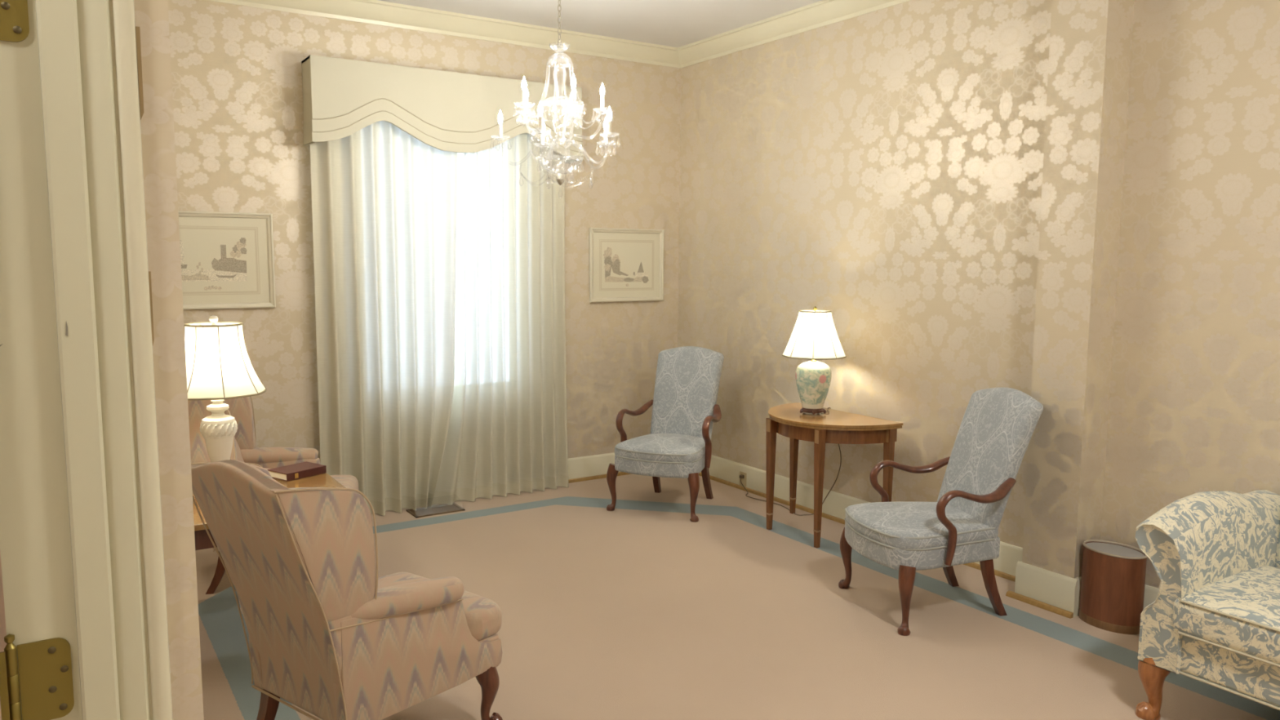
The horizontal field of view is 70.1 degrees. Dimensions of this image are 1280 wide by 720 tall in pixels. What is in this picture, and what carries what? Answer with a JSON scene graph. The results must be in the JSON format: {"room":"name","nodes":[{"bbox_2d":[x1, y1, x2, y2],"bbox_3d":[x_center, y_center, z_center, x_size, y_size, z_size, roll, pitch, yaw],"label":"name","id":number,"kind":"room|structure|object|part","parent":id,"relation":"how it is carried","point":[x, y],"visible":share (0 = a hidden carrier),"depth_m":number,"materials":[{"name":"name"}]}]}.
{"room":"sitting room","nodes":[
{"label":"sitting room","id":0,"kind":"room"},
{"bbox_2d":[0,551,6,652],"bbox_3d":[-2.762,-0.221,2.223,2.080,3.020,0.160,-4,8,-33],"label":"wall","id":1,"kind":"structure","parent":0,"point":[2,620],"depth_m":2.78,"materials":[{"name":"paint"}]},
{"bbox_2d":[133,0,204,719],"bbox_3d":[-1.239,-0.187,1.984,0.215,3.020,6.300,-4,8,-33],"label":"wall","id":2,"kind":"structure","parent":0,"point":[157,122],"depth_m":1.21,"materials":[{"name":"paint"}]},
{"bbox_2d":[0,701,1,719],"bbox_3d":[-1.021,0.416,0.736,0.035,2.080,0.900,4,7,29],"label":"door","id":3,"kind":"structure","parent":2,"relation":"in","point":[0,701],"depth_m":1.12,"materials":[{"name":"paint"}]},
{"bbox_2d":[0,0,29,42],"bbox_3d":[-0.763,-0.434,1.057,0.089,0.130,0.019,-4,8,-33],"label":"hinge","id":4,"kind":"object","parent":2,"relation":"attached to","point":[14,14],"visible":1,"depth_m":1.08,"materials":[{"name":"gold metal"}]},
{"bbox_2d":[0,634,74,719],"bbox_3d":[-0.768,0.404,1.150,0.089,0.130,0.019,-4,8,-33],"label":"hinge","id":5,"kind":"object","parent":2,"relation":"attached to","point":[45,666],"visible":1,"depth_m":1.16,"materials":[{"name":"gold metal"}]},
{"bbox_3d":[-0.792,0.413,1.126,0.021,0.106,0.003,-4,8,-33],"label":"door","id":6,"kind":"part","parent":5,"relation":"part of","materials":[{"name":"gold metal"}]},
{"bbox_2d":[0,0,154,719],"bbox_3d":[-0.232,0.422,0.450,0.184,2.160,1.830,-4,8,-33],"label":"trim","id":7,"kind":"structure","parent":2,"relation":"attached to","point":[71,539],"depth_m":1.14,"materials":[{"name":"paint"}]},
{"bbox_2d":[111,0,173,719],"bbox_3d":[-0.652,0.348,1.232,0.025,2.130,0.025,-4,8,-33],"label":"trim","id":8,"kind":"structure","parent":2,"relation":"attached to","point":[123,11],"depth_m":1.18,"materials":[{"name":"paint"}]},
{"bbox_2d":[167,0,680,462],"bbox_3d":[-1.291,-0.595,5.649,4.105,3.020,0.372,-4,8,-33],"label":"wall","id":9,"kind":"structure","parent":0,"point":[237,69],"depth_m":5.39,"materials":[{"name":"paper"}]},
{"bbox_2d":[177,210,275,309],"bbox_3d":[-2.327,-0.543,4.995,0.613,0.528,0.025,-4,8,-33],"label":"framed print","id":10,"kind":"object","parent":9,"relation":"attached to","point":[227,259],"visible":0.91,"depth_m":5.03,"materials":[{"name":"beige paper"}]},
{"bbox_2d":[310,120,457,515],"bbox_3d":[-1.484,-0.289,5.451,0.867,2.446,0.110,-4,8,-33],"label":"curtain","id":11,"kind":"object","parent":9,"relation":"hanging from","point":[384,199],"visible":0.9,"depth_m":5.44,"materials":[{"name":"fabric"}]},
{"bbox_2d":[431,133,568,505],"bbox_3d":[-0.907,-0.329,5.837,0.993,2.446,0.099,-4,8,-33],"label":"curtain","id":12,"kind":"object","parent":9,"relation":"hanging from","point":[507,433],"visible":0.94,"depth_m":5.88,"materials":[{"name":"fabric"}]},
{"bbox_2d":[568,452,620,479],"bbox_3d":[-1.291,0.821,5.832,3.745,0.166,0.018,-4,8,-33],"label":"baseboard","id":13,"kind":"structure","parent":9,"relation":"attached to","point":[596,464],"depth_m":6.43,"materials":[{"name":"beige wood"}]},
{"bbox_2d":[568,471,632,483],"bbox_3d":[-1.291,0.894,5.821,3.725,0.022,0.016,-4,8,-33],"label":"trim","id":14,"kind":"structure","parent":9,"relation":"attached to","point":[620,473],"depth_m":6.43,"materials":[{"name":"brown wood"}]},
{"bbox_2d":[589,227,664,302],"bbox_3d":[-0.087,-0.668,6.440,0.610,0.510,0.025,-4,8,-33],"label":"framed print","id":15,"kind":"object","parent":9,"relation":"attached to","point":[626,264],"visible":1,"depth_m":6.44,"materials":[{"name":"beige paper"}]},
{"bbox_2d":[377,0,822,47],"bbox_3d":[-0.565,-1.753,2.214,6.250,0.050,6.450,-4,8,-33],"label":"ceiling","id":16,"kind":"structure","parent":0,"point":[669,23],"depth_m":5.52,"materials":[{"name":"paint"}]},
{"bbox_2d":[494,111,506,140],"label":"candle","id":17,"kind":"object","parent":16,"relation":"hanging from","point":[500,117],"depth_m":4.39,"materials":[{"name":"white wax"}]},
{"bbox_3d":[-0.671,-1.168,4.387,0.025,0.066,0.025,-4,8,-33],"label":"bulb","id":18,"kind":"part","parent":17,"relation":"part of","materials":[{"name":"white glass"}]},
{"bbox_2d":[498,124,502,137],"bbox_3d":[-0.671,-1.103,4.394,0.019,0.064,0.019,-4,8,-33],"label":"candle","id":19,"kind":"object","parent":17,"relation":"on","point":[500,126],"depth_m":4.39,"materials":[{"name":"white wax"}]},
{"bbox_2d":[514,77,551,148],"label":"candle","id":20,"kind":"object","parent":16,"relation":"hanging from","point":[525,92],"depth_m":4.26,"materials":[{"name":"white plastic"}]},
{"bbox_3d":[-0.541,-1.291,4.263,0.025,0.066,0.025,-4,8,-33],"label":"bulb","id":21,"kind":"part","parent":20,"relation":"part of","materials":[{"name":"white glass"}]},
{"bbox_2d":[522,90,526,105],"bbox_3d":[-0.541,-1.226,4.270,0.019,0.064,0.019,-4,8,-33],"label":"candle","id":22,"kind":"object","parent":20,"relation":"on","point":[524,93],"depth_m":4.26,"materials":[{"name":"white plastic"}]},
{"bbox_2d":[524,99,528,113],"bbox_3d":[-0.562,-1.253,4.509,0.019,0.064,0.019,-4,8,-33],"label":"candle","id":23,"kind":"object","parent":20,"relation":"on","point":[526,107],"depth_m":4.50,"materials":[{"name":"white plastic"}]},
{"bbox_3d":[-0.451,-1.139,4.136,0.025,0.066,0.025,-4,8,-33],"label":"bulb","id":24,"kind":"part","parent":20,"relation":"part of","materials":[{"name":"white glass"}]},
{"bbox_2d":[538,115,542,130],"bbox_3d":[-0.451,-1.074,4.143,0.019,0.064,0.019,-4,8,-33],"label":"candle","id":25,"kind":"object","parent":20,"relation":"on","point":[540,118],"depth_m":4.14,"materials":[{"name":"white plastic"}]},
{"bbox_2d":[541,132,544,145],"bbox_3d":[-0.498,-1.134,4.680,0.019,0.064,0.019,-4,8,-33],"label":"candle","id":26,"kind":"object","parent":20,"relation":"on","point":[542,133],"depth_m":4.67,"materials":[{"name":"white wax"}]},
{"bbox_2d":[557,0,561,46],"label":"chain","id":27,"kind":"object","parent":16,"relation":"hanging from","point":[559,5],"depth_m":4.36,"materials":[{"name":"silver metal"}]},
{"bbox_2d":[555,173,564,185],"label":"crystal","id":28,"kind":"object","parent":16,"relation":"hanging from","point":[560,179],"depth_m":4.43,"materials":[{"name":"clear glass"}]},
{"bbox_2d":[563,71,582,119],"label":"candle","id":29,"kind":"object","parent":16,"relation":"hanging from","point":[572,97],"depth_m":4.21,"materials":[{"name":"white plastic"}]},
{"bbox_2d":[570,102,574,116],"bbox_3d":[-0.340,-1.262,4.602,0.019,0.064,0.019,-4,8,-33],"label":"candle","id":30,"kind":"object","parent":29,"relation":"on","point":[572,110],"depth_m":4.60,"materials":[{"name":"white plastic"}]},
{"bbox_2d":[571,88,575,103],"bbox_3d":[-0.306,-1.219,4.216,0.019,0.064,0.019,-4,8,-33],"label":"candle","id":31,"kind":"object","parent":29,"relation":"on","point":[573,91],"depth_m":4.21,"materials":[{"name":"white plastic"}]},
{"bbox_3d":[-0.306,-1.284,4.209,0.025,0.066,0.025,-4,8,-33],"label":"bulb","id":32,"kind":"part","parent":29,"relation":"part of","materials":[{"name":"white glass"}]},
{"bbox_2d":[593,83,617,146],"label":"candle","id":33,"kind":"object","parent":16,"relation":"hanging from","point":[607,131],"depth_m":4.41,"materials":[{"name":"white plastic"}]},
{"bbox_2d":[600,96,604,111],"bbox_3d":[-0.182,-1.241,4.421,0.019,0.064,0.019,-4,8,-33],"label":"candle","id":34,"kind":"object","parent":33,"relation":"on","point":[602,98],"depth_m":4.41,"materials":[{"name":"white plastic"}]},
{"bbox_3d":[-0.182,-1.306,4.414,0.025,0.066,0.025,-4,8,-33],"label":"bulb","id":35,"kind":"part","parent":33,"relation":"part of","materials":[{"name":"white glass"}]},
{"bbox_3d":[-0.172,-1.188,4.598,0.025,0.066,0.025,-4,8,-33],"label":"bulb","id":36,"kind":"part","parent":33,"relation":"part of","materials":[{"name":"white glass"}]},
{"bbox_2d":[604,130,608,143],"bbox_3d":[-0.172,-1.124,4.605,0.019,0.064,0.019,-4,8,-33],"label":"candle","id":37,"kind":"object","parent":33,"relation":"on","point":[606,137],"depth_m":4.60,"materials":[{"name":"white wax"}]},
{"bbox_2d":[607,120,611,134],"bbox_3d":[-0.143,-1.087,4.273,0.019,0.064,0.019,-4,8,-33],"label":"candle","id":38,"kind":"object","parent":33,"relation":"on","point":[609,122],"depth_m":4.27,"materials":[{"name":"white wax"}]},
{"bbox_3d":[-0.143,-1.151,4.266,0.025,0.066,0.025,-4,8,-33],"label":"bulb","id":39,"kind":"part","parent":33,"relation":"part of","materials":[{"name":"white glass"}]},
{"bbox_2d":[195,474,1279,719],"bbox_3d":[-0.581,1.298,2.554,6.250,0.050,6.450,-4,8,-33],"label":"floor","id":40,"kind":"structure","parent":0,"point":[637,610],"depth_m":3.84,"materials":[{"name":"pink carpet"}]},
{"bbox_2d":[192,473,346,550],"bbox_3d":[-1.574,0.843,3.743,0.720,0.580,0.620,-4,8,-33],"label":"side table","id":41,"kind":"object","parent":40,"relation":"on","point":[202,541],"visible":0.12,"depth_m":3.87,"materials":[{"name":"brown wood"}]},
{"bbox_2d":[183,315,266,462],"bbox_3d":[-1.702,0.187,3.680,0.364,0.737,0.364,-1,6,-10],"label":"table lamp","id":42,"kind":"object","parent":41,"relation":"on","point":[220,367],"visible":0.84,"depth_m":3.58,"materials":[{"name":"white fabric"}]},
{"bbox_3d":[-1.700,-0.142,3.644,0.210,0.007,0.210,5,8,36],"label":"shade trim","id":43,"kind":"part","parent":42,"relation":"part of","materials":[{"name":"beige fabric"}]},
{"bbox_3d":[-1.701,-0.006,3.659,0.370,0.275,0.370,-4,8,-33],"label":"lamp shade","id":44,"kind":"part","parent":42,"relation":"part of","materials":[{"name":"beige fabric"}]},
{"bbox_3d":[-1.702,0.131,3.674,0.364,0.007,0.364,-1,6,-12],"label":"shade trim","id":45,"kind":"part","parent":42,"relation":"part of","materials":[{"name":"beige fabric"}]},
{"bbox_2d":[267,461,326,481],"bbox_3d":[-1.532,0.497,4.081,0.145,0.034,0.200,5,8,34],"label":"book","id":46,"kind":"object","parent":41,"relation":"on","point":[304,469],"visible":0.89,"depth_m":4.04,"materials":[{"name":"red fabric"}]},
{"bbox_2d":[187,395,358,594],"bbox_3d":[-1.810,0.565,4.436,0.812,1.003,0.610,-1,7,-13],"label":"chair","id":47,"kind":"object","parent":40,"relation":"on","point":[244,449],"visible":0.08,"depth_m":4.57,"materials":[{"name":"pink fabric"}]},
{"bbox_3d":[-1.956,0.973,4.234,0.109,0.210,0.047,-1,7,-13],"label":"leg","id":48,"kind":"part","parent":47,"relation":"part of","materials":[{"name":"brown wood"}]},
{"bbox_3d":[-2.044,0.464,4.370,0.329,0.790,0.491,-1,7,-13],"label":"backrest","id":49,"kind":"part","parent":47,"relation":"part of","materials":[{"name":"beige fabric"}]},
{"bbox_3d":[-1.778,0.651,4.693,0.596,0.340,0.052,-1,7,-15],"label":"arm panel","id":50,"kind":"part","parent":47,"relation":"part of","materials":[{"name":"beige fabric"}]},
{"bbox_2d":[330,475,358,493],"bbox_3d":[-1.668,0.677,4.481,0.520,0.137,0.547,-1,7,-13],"label":"seat cushion","id":51,"kind":"object","parent":47,"relation":"on","point":[351,482],"depth_m":4.62,"materials":[{"name":"beige fabric"}]},
{"bbox_2d":[191,459,502,719],"bbox_3d":[-0.899,0.746,2.856,0.610,1.003,0.812,5,8,37],"label":"chair","id":52,"kind":"object","parent":40,"relation":"on","point":[328,639],"visible":0.98,"depth_m":2.62,"materials":[{"name":"beige fabric"}]},
{"bbox_3d":[-1.033,0.835,3.076,0.052,0.340,0.596,5,8,35],"label":"arm panel","id":53,"kind":"part","parent":52,"relation":"part of","materials":[{"name":"beige fabric"}]},
{"bbox_3d":[-1.184,1.129,2.867,0.047,0.210,0.109,5,8,37],"label":"leg","id":54,"kind":"part","parent":52,"relation":"part of","materials":[{"name":"brown wood"}]},
{"bbox_3d":[-1.045,0.660,2.653,0.491,0.790,0.329,5,8,37],"label":"backrest","id":55,"kind":"part","parent":52,"relation":"part of","materials":[{"name":"beige fabric"}]},
{"bbox_3d":[-0.662,0.868,2.797,0.052,0.340,0.596,6,8,39],"label":"arm panel","id":56,"kind":"part","parent":52,"relation":"part of","materials":[{"name":"beige fabric"}]},
{"bbox_2d":[375,572,502,640],"bbox_3d":[-0.811,0.848,2.984,0.547,0.137,0.520,5,8,37],"label":"seat cushion","id":57,"kind":"object","parent":52,"relation":"on","point":[479,618],"depth_m":2.93,"materials":[{"name":"beige fabric"}]},
{"bbox_3d":[-0.845,0.965,2.953,0.532,0.115,0.575,5,8,37],"label":"seat rail","id":58,"kind":"part","parent":52,"relation":"part of","materials":[{"name":"beige fabric"}]},
{"bbox_3d":[-0.502,1.113,3.017,0.096,0.241,0.072,1,6,4],"label":"leg","id":59,"kind":"part","parent":52,"relation":"part of","materials":[{"name":"brown wood"}]},
{"bbox_2d":[406,502,465,518],"bbox_3d":[-1.257,0.892,5.615,0.310,0.072,0.180,-4,8,-33],"label":"floor vent","id":60,"kind":"object","parent":40,"relation":"in","point":[441,508],"visible":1,"depth_m":5.61,"materials":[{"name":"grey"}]},
{"bbox_2d":[606,346,724,522],"bbox_3d":[0.197,0.432,5.758,0.626,0.982,0.765,3,7,24],"label":"armchair","id":61,"kind":"object","parent":40,"relation":"on","point":[678,445],"visible":1,"depth_m":5.84,"materials":[{"name":"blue fabric"}]},
{"bbox_3d":[-0.165,0.786,5.646,0.080,0.298,0.077,3,7,24],"label":"leg","id":62,"kind":"part","parent":61,"relation":"part of","materials":[{"name":"brown wood"}]},
{"bbox_3d":[-0.038,0.447,5.901,0.069,0.342,0.408,4,8,33],"label":"arm","id":63,"kind":"part","parent":61,"relation":"part of","materials":[{"name":"brown wood"}]},
{"bbox_3d":[0.111,0.738,6.037,0.050,0.300,0.123,3,7,24],"label":"leg","id":64,"kind":"part","parent":61,"relation":"part of","materials":[{"name":"brown wood"}]},
{"bbox_3d":[0.159,0.617,5.699,0.535,0.100,0.578,3,7,24],"label":"seat rail","id":65,"kind":"part","parent":61,"relation":"part of","materials":[{"name":"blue fabric"}]},
{"bbox_2d":[614,433,705,462],"bbox_3d":[0.157,0.531,5.685,0.540,0.106,0.568,3,7,24],"label":"seat cushion","id":66,"kind":"object","parent":61,"relation":"on","point":[652,447],"depth_m":5.51,"materials":[{"name":"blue fabric"}]},
{"bbox_3d":[0.298,0.226,5.962,0.453,0.616,0.265,3,7,24],"label":"backrest","id":67,"kind":"part","parent":61,"relation":"part of","materials":[{"name":"blue fabric"}]},
{"bbox_3d":[0.317,0.813,5.429,0.080,0.298,0.077,3,7,24],"label":"leg","id":68,"kind":"part","parent":61,"relation":"part of","materials":[{"name":"brown wood"}]},
{"bbox_3d":[0.431,0.755,5.893,0.050,0.300,0.123,3,7,24],"label":"leg","id":69,"kind":"part","parent":61,"relation":"part of","materials":[{"name":"brown wood"}]},
{"bbox_3d":[0.454,0.474,5.680,0.069,0.342,0.408,2,7,15],"label":"arm","id":70,"kind":"part","parent":61,"relation":"part of","materials":[{"name":"brown wood"}]},
{"bbox_2d":[740,407,841,515],"bbox_3d":[0.865,0.586,5.689,0.199,0.687,0.970,-4,8,-33],"label":"lamp cord","id":71,"kind":"object","parent":40,"relation":"on","point":[828,407],"visible":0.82,"depth_m":5.48,"materials":[{"name":"brown plastic"}]},
{"bbox_2d":[765,402,902,548],"bbox_3d":[0.990,0.649,5.163,0.470,0.678,0.830,-4,8,-33],"label":"table","id":72,"kind":"object","parent":40,"relation":"on","point":[834,426],"visible":0.97,"depth_m":4.94,"materials":[{"name":"brown wood"}]},
{"bbox_3d":[0.748,0.654,5.234,0.044,0.650,0.044,-4,8,-33],"label":"leg","id":73,"kind":"part","parent":72,"relation":"part of","materials":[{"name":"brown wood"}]},
{"bbox_3d":[0.938,0.618,5.572,0.044,0.650,0.044,-4,8,-33],"label":"leg","id":74,"kind":"part","parent":72,"relation":"part of","materials":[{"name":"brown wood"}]},
{"bbox_2d":[782,306,846,414],"bbox_3d":[0.981,-0.001,5.155,0.347,0.605,0.347,-1,6,-10],"label":"table lamp","id":75,"kind":"object","parent":72,"relation":"on","point":[814,336],"visible":1,"depth_m":5.07,"materials":[{"name":"white fabric"}]},
{"bbox_2d":[795,360,831,408],"bbox_3d":[0.981,0.137,5.170,0.202,0.264,0.202,-4,8,-33],"label":"jar","id":76,"kind":"object","parent":75,"relation":"on","point":[813,378],"depth_m":5.10,"materials":[{"name":"ceramic"}]},
{"bbox_3d":[0.982,-0.149,5.139,0.352,0.252,0.352,-4,8,-33],"label":"lamp shade","id":77,"kind":"part","parent":75,"relation":"part of","materials":[{"name":"beige fabric"}]},
{"bbox_3d":[0.981,-0.024,5.152,0.346,0.007,0.346,5,8,36],"label":"shade trim","id":78,"kind":"part","parent":75,"relation":"part of","materials":[{"name":"beige fabric"}]},
{"bbox_3d":[0.983,-0.274,5.125,0.177,0.007,0.177,5,8,36],"label":"shade trim","id":79,"kind":"part","parent":75,"relation":"part of","materials":[{"name":"beige fabric"}]},
{"bbox_3d":[0.960,0.692,4.909,0.044,0.650,0.044,-4,8,-33],"label":"leg","id":80,"kind":"part","parent":72,"relation":"part of","materials":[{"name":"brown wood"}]},
{"bbox_3d":[1.343,0.689,4.952,0.044,0.650,0.044,-4,8,-33],"label":"leg","id":81,"kind":"part","parent":72,"relation":"part of","materials":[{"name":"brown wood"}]},
{"bbox_2d":[838,387,1043,635],"bbox_3d":[1.326,0.623,4.095,0.765,0.982,0.626,-1,7,-14],"label":"armchair","id":82,"kind":"object","parent":40,"relation":"on","point":[997,425],"visible":1,"depth_m":3.97,"materials":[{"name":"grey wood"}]},
{"bbox_3d":[0.985,0.940,4.320,0.077,0.298,0.080,-1,7,-14],"label":"leg","id":83,"kind":"part","parent":82,"relation":"part of","materials":[{"name":"brown wood"}]},
{"bbox_3d":[1.110,0.997,3.809,0.077,0.298,0.080,-1,7,-14],"label":"leg","id":84,"kind":"part","parent":82,"relation":"part of","materials":[{"name":"brown wood"}]},
{"bbox_3d":[1.294,0.624,4.365,0.408,0.342,0.069,0,6,-4],"label":"arm","id":85,"kind":"part","parent":82,"relation":"part of","materials":[{"name":"brown wood"}]},
{"bbox_2d":[845,501,998,549],"bbox_3d":[1.236,0.715,4.082,0.568,0.106,0.540,-1,7,-14],"label":"seat cushion","id":86,"kind":"object","parent":82,"relation":"on","point":[883,525],"depth_m":3.94,"materials":[{"name":"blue fabric"}]},
{"bbox_3d":[1.241,0.801,4.093,0.578,0.100,0.535,-1,7,-14],"label":"seat rail","id":87,"kind":"part","parent":82,"relation":"part of","materials":[{"name":"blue fabric"}]},
{"bbox_3d":[1.465,0.933,4.344,0.123,0.300,0.050,-1,7,-14],"label":"leg","id":88,"kind":"part","parent":82,"relation":"part of","materials":[{"name":"brown wood"}]},
{"bbox_3d":[1.421,0.683,3.844,0.408,0.342,0.069,-2,7,-23],"label":"arm","id":89,"kind":"part","parent":82,"relation":"part of","materials":[{"name":"brown wood"}]},
{"bbox_3d":[1.568,0.436,4.131,0.265,0.616,0.453,-1,7,-14],"label":"backrest","id":90,"kind":"part","parent":82,"relation":"part of","materials":[{"name":"blue fabric"}]},
{"bbox_3d":[1.548,0.971,4.004,0.123,0.300,0.050,-1,7,-14],"label":"leg","id":91,"kind":"part","parent":82,"relation":"part of","materials":[{"name":"brown wood"}]},
{"bbox_2d":[1078,539,1147,634],"bbox_3d":[2.024,0.968,3.913,0.192,0.332,0.264,-4,8,-33],"label":"waste bin","id":92,"kind":"object","parent":40,"relation":"on","point":[1113,583],"visible":0.99,"depth_m":3.84,"materials":[{"name":"brown wood"}]},
{"bbox_2d":[1135,489,1279,719],"bbox_3d":[2.569,0.888,2.502,0.850,0.852,2.022,-4,8,-33],"label":"sofa","id":93,"kind":"object","parent":40,"relation":"on","point":[1214,616],"visible":1,"depth_m":3.02,"materials":[{"name":"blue fabric"}]},
{"bbox_3d":[1.758,1.113,3.116,0.108,0.261,0.104,-4,8,-33],"label":"leg","id":94,"kind":"part","parent":93,"relation":"part of","materials":[{"name":"brown wood"}]},
{"bbox_2d":[1172,565,1279,664],"bbox_3d":[2.239,0.852,2.808,0.630,0.143,0.871,-4,8,-33],"label":"seat cushion","id":95,"kind":"object","parent":93,"relation":"on","point":[1235,613],"depth_m":2.92,"materials":[{"name":"beige fabric"}]},
{"bbox_3d":[2.552,1.002,2.505,0.760,0.165,1.930,-4,8,-33],"label":"rail","id":96,"kind":"part","parent":93,"relation":"part of","materials":[{"name":"blue fabric"}]},
{"bbox_3d":[2.832,0.785,2.662,0.223,0.680,1.710,-4,8,-33],"label":"backrest","id":97,"kind":"part","parent":93,"relation":"part of","materials":[{"name":"fabric"}]},
{"bbox_2d":[677,0,1279,588],"bbox_3d":[2.062,-0.406,4.110,0.160,3.020,6.300,-4,8,-33],"label":"wall","id":98,"kind":"structure","parent":0,"point":[881,171],"depth_m":4.59,"materials":[{"name":"paper"}]},
{"bbox_2d":[739,471,746,487],"bbox_3d":[0.688,0.807,6.165,0.027,0.100,0.070,-4,8,-33],"label":"wall outlet","id":99,"kind":"object","parent":98,"relation":"attached to","point":[743,476],"visible":1,"depth_m":6.16,"materials":[{"name":"beige plastic"}]},
{"bbox_2d":[677,0,911,67],"bbox_3d":[1.076,-1.999,5.246,0.090,0.115,3.030,-4,8,-33],"label":"trim","id":100,"kind":"structure","parent":98,"relation":"attached to","point":[824,12],"depth_m":5.58,"materials":[{"name":"beige wood"}]},
{"bbox_2d":[698,454,1159,617],"bbox_3d":[1.900,1.022,4.168,0.208,0.166,6.300,-4,8,-33],"label":"baseboard","id":101,"kind":"structure","parent":98,"relation":"attached to","point":[835,504],"depth_m":4.49,"materials":[{"name":"white wood"}]},
{"bbox_2d":[1022,0,1134,578],"bbox_3d":[1.919,-0.396,4.009,0.190,3.020,0.255,-4,8,-33],"label":"wall","id":102,"kind":"structure","parent":0,"point":[1090,50],"depth_m":3.94,"materials":[{"name":"paper"}]},
{"bbox_2d":[1005,590,1073,618],"bbox_3d":[1.796,1.100,4.116,0.021,0.022,0.320,-4,8,-33],"label":"trim","id":103,"kind":"structure","parent":102,"relation":"attached to","point":[1028,600],"depth_m":4.10,"materials":[{"name":"brown wood"}]}
]}

